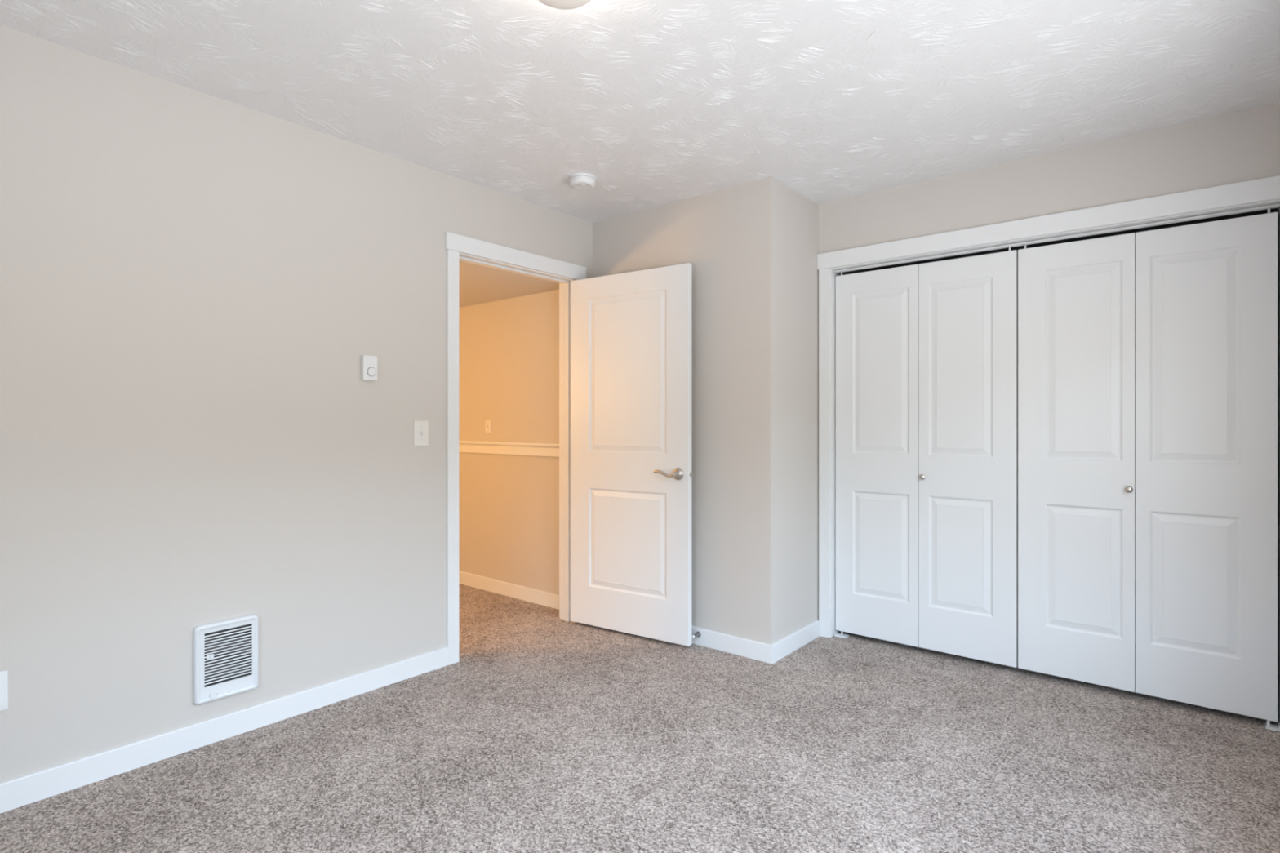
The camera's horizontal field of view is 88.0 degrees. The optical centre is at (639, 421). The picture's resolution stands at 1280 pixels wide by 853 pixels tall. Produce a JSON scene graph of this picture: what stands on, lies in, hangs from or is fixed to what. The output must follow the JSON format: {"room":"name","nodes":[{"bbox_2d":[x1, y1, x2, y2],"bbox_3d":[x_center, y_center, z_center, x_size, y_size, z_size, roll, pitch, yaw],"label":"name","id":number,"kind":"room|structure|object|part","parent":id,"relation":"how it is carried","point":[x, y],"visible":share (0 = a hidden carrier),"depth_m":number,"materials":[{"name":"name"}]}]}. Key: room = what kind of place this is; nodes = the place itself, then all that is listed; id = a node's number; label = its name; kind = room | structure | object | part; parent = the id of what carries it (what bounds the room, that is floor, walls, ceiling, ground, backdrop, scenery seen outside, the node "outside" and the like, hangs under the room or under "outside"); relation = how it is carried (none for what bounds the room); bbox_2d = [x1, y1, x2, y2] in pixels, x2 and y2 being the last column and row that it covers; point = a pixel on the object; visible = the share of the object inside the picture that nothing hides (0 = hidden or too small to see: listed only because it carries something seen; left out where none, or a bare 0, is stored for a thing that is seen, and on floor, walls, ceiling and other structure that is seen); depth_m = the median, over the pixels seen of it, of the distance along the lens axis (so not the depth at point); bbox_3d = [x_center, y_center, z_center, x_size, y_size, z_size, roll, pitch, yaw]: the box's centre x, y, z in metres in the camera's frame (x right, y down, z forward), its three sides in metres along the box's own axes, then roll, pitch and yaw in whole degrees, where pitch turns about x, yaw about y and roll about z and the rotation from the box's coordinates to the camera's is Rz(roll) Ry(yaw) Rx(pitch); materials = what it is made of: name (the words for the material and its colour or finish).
{"room":"empty bedroom","nodes":[
{"label":"empty bedroom","id":0,"kind":"room"},
{"bbox_2d":[0,25,592,782],"bbox_3d":[-1.470,-0.009,2.773,0.120,2.440,3.752,0,0,39],"label":"wall","id":1,"kind":"structure","parent":0,"point":[195,286],"depth_m":2.46,"materials":[{"name":"grey paint"}]},
{"bbox_2d":[0,670,8,711],"bbox_3d":[-1.995,0.837,2.035,0.007,0.122,0.080,0,0,39],"label":"cover plate","id":2,"kind":"object","parent":1,"relation":"attached to","point":[3,674],"visible":1,"depth_m":2.06,"materials":[{"name":"white plastic"}]},
{"bbox_2d":[0,646,448,813],"bbox_3d":[-1.412,1.166,2.738,0.014,0.090,3.532,0,0,39],"label":"baseboard","id":3,"kind":"structure","parent":1,"relation":"attached to","point":[39,785],"depth_m":2.46,"materials":[{"name":"white paint"}]},
{"bbox_2d":[192,613,258,705],"bbox_3d":[-1.576,0.905,2.529,0.026,0.293,0.220,0,0,39],"label":"wall heater","id":4,"kind":"object","parent":1,"relation":"attached to","point":[224,651],"visible":1,"depth_m":2.52,"materials":[{"name":"white metal"}]},
{"bbox_2d":[204,626,252,685],"bbox_3d":[-1.569,0.891,2.527,0.003,0.182,0.163,0,0,39],"label":"grille","id":5,"kind":"object","parent":4,"relation":"attached to","point":[228,651],"depth_m":2.53,"materials":[{"name":"white metal"}]},
{"bbox_2d":[360,355,377,381],"bbox_3d":[-1.211,-0.239,2.967,0.033,0.111,0.066,0,0,39],"label":"thermostat","id":6,"kind":"object","parent":1,"relation":"attached to","point":[368,363],"visible":1,"depth_m":2.95,"materials":[{"name":"white plastic"}]},
{"bbox_2d":[413,421,428,446],"bbox_3d":[-1.047,0.058,3.179,0.017,0.122,0.080,0,0,39],"label":"light switch","id":7,"kind":"object","parent":1,"relation":"attached to","point":[420,428],"visible":1,"depth_m":3.18,"materials":[{"name":"white plastic"}]},
{"bbox_2d":[444,231,586,665],"bbox_3d":[-0.701,0.136,3.702,0.158,2.149,0.984,0,0,39],"label":"trim","id":8,"kind":"structure","parent":1,"relation":"attached to","point":[459,247],"depth_m":3.52,"materials":[{"name":"white paint"}]},
{"bbox_3d":[-0.936,0.179,3.313,0.016,2.064,0.065,0,0,39],"label":"casing leg","id":9,"kind":"part","parent":8,"relation":"part of","materials":[{"name":"white paint"}]},
{"bbox_3d":[-0.700,0.182,3.700,0.034,2.058,0.822,0,0,39],"label":"door stop moulding","id":10,"kind":"part","parent":8,"relation":"part of","materials":[{"name":"white paint"}]},
{"bbox_3d":[-0.471,0.180,4.093,0.016,2.062,0.064,0,0,39],"label":"casing leg","id":11,"kind":"part","parent":8,"relation":"part of","materials":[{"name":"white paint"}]},
{"bbox_2d":[459,261,559,307],"bbox_3d":[-2.244,-0.901,3.642,2.180,0.100,3.169,0,0,39],"label":"ceiling","id":12,"kind":"structure","parent":0,"point":[478,284],"depth_m":4.14,"materials":[{"name":"grey paint"}]},
{"bbox_2d":[459,176,771,644],"bbox_3d":[-0.678,-0.009,4.479,3.533,2.440,0.113,0,0,39],"label":"wall","id":13,"kind":"structure","parent":0,"point":[725,234],"depth_m":3.62,"materials":[{"name":"grey paint"}]},
{"bbox_2d":[485,420,491,433],"bbox_3d":[-1.087,0.040,4.731,0.066,0.090,0.017,0,0,39],"label":"light switch","id":14,"kind":"object","parent":13,"relation":"attached to","point":[488,423],"visible":1,"depth_m":4.73,"materials":[{"name":"white plastic"}]},
{"bbox_2d":[459,571,559,609],"bbox_3d":[-1.249,1.166,4.866,2.160,0.090,0.014,0,0,39],"label":"baseboard","id":15,"kind":"structure","parent":13,"relation":"attached to","point":[515,591],"depth_m":4.56,"materials":[{"name":"white paint"}]},
{"bbox_2d":[459,440,559,457],"bbox_3d":[-1.249,0.186,4.850,2.180,0.089,0.038,0,0,39],"label":"trim","id":16,"kind":"structure","parent":13,"relation":"attached to","point":[533,449],"depth_m":4.54,"materials":[{"name":"white paint"}]},
{"bbox_2d":[570,262,693,646],"bbox_3d":[-0.069,0.177,3.734,0.826,2.030,0.138,0,0,34],"label":"door","id":17,"kind":"structure","parent":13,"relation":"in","point":[631,473],"depth_m":3.71,"materials":[{"name":"white paint"}]},
{"bbox_3d":[0.133,0.279,3.536,0.143,0.037,0.032,0,0,34],"label":"lever","id":18,"kind":"part","parent":17,"relation":"part of","materials":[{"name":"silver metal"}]},
{"bbox_3d":[0.267,0.281,3.518,0.002,0.056,0.025,0,0,34],"label":"latch plate","id":19,"kind":"part","parent":17,"relation":"part of","materials":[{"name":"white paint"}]},
{"bbox_2d":[691,631,701,638],"bbox_3d":[0.298,1.153,3.562,0.032,0.032,0.058,0,0,39],"label":"door stop","id":20,"kind":"object","parent":13,"relation":"attached to","point":[697,634],"visible":1,"depth_m":3.57,"materials":[{"name":"silver metal"}]},
{"bbox_3d":[0.301,1.153,3.566,0.032,0.032,0.048,0,0,39],"label":"stem","id":21,"kind":"part","parent":20,"relation":"part of","materials":[{"name":"silver metal"}]},
{"bbox_2d":[691,626,772,664],"bbox_3d":[0.182,1.166,3.704,1.247,0.090,0.014,0,0,39],"label":"baseboard","id":22,"kind":"structure","parent":13,"relation":"attached to","point":[744,647],"depth_m":3.44,"materials":[{"name":"white paint"}]},
{"bbox_2d":[0,583,1279,852],"bbox_3d":[-0.457,1.261,2.780,6.475,0.100,5.051,0,0,39],"label":"floor","id":23,"kind":"structure","parent":0,"point":[548,733],"depth_m":2.31,"materials":[{"name":"carpet"}]},
{"bbox_2d":[0,0,1279,222],"bbox_3d":[0.470,-1.278,2.017,4.075,0.101,5.051,0,0,39],"label":"ceiling","id":24,"kind":"structure","parent":0,"point":[662,102],"depth_m":2.34,"materials":[{"name":"white paint"}]},
{"bbox_2d":[537,0,591,8],"bbox_3d":[-0.204,-1.172,1.742,0.240,0.114,0.240,0,0,39],"label":"ceiling light","id":25,"kind":"object","parent":24,"relation":"attached to","point":[559,4],"visible":1,"depth_m":1.78,"materials":[{"name":"white paint"}]},
{"bbox_2d":[568,173,595,190],"bbox_3d":[-0.290,-1.206,3.345,0.136,0.046,0.136,0,0,39],"label":"smoke detector","id":26,"kind":"object","parent":24,"relation":"attached to","point":[581,181],"visible":1,"depth_m":3.30,"materials":[{"name":"white plastic"}]},
{"bbox_2d":[771,177,866,644],"bbox_3d":[1.063,-0.009,3.894,0.100,2.440,1.399,0,0,39],"label":"wall","id":27,"kind":"structure","parent":0,"point":[794,216],"depth_m":3.52,"materials":[{"name":"grey paint"}]},
{"bbox_2d":[771,619,819,663],"bbox_3d":[0.830,1.166,3.521,0.014,0.090,0.555,0,0,39],"label":"baseboard","id":28,"kind":"structure","parent":27,"relation":"attached to","point":[797,639],"depth_m":3.50,"materials":[{"name":"white paint"}]},
{"bbox_2d":[818,102,1279,253],"bbox_3d":[2.060,-0.009,2.962,2.622,2.440,0.110,0,0,39],"label":"wall","id":29,"kind":"structure","parent":0,"point":[1241,146],"depth_m":2.99,"materials":[{"name":"grey paint"}]},
{"bbox_2d":[835,245,1017,667],"bbox_3d":[1.454,0.178,3.457,0.903,2.051,0.061,0,0,39],"label":"door","id":30,"kind":"structure","parent":29,"relation":"in","point":[926,353],"depth_m":3.42,"materials":[{"name":"white paint"}]},
{"bbox_2d":[817,175,1279,732],"bbox_3d":[1.814,0.134,3.152,2.001,2.154,0.134,0,0,39],"label":"trim","id":31,"kind":"structure","parent":29,"relation":"attached to","point":[1259,194],"depth_m":3.31,"materials":[{"name":"white paint"}]},
{"bbox_3d":[1.037,0.177,3.723,0.062,2.067,0.016,0,0,39],"label":"casing leg","id":32,"kind":"part","parent":31,"relation":"part of","materials":[{"name":"white paint"}]},
{"bbox_2d":[1017,207,1277,725],"bbox_3d":[2.153,0.178,2.881,0.897,2.051,0.061,0,0,39],"label":"door","id":33,"kind":"structure","parent":29,"relation":"in","point":[1148,360],"depth_m":2.84,"materials":[{"name":"white paint"}]},
{"bbox_2d":[866,207,1278,681],"bbox_3d":[2.521,-0.009,3.522,2.622,2.440,0.120,0,0,39],"label":"wall","id":34,"kind":"structure","parent":0,"point":[1273,210],"depth_m":3.40,"materials":[{"name":"grey paint"}]}
]}

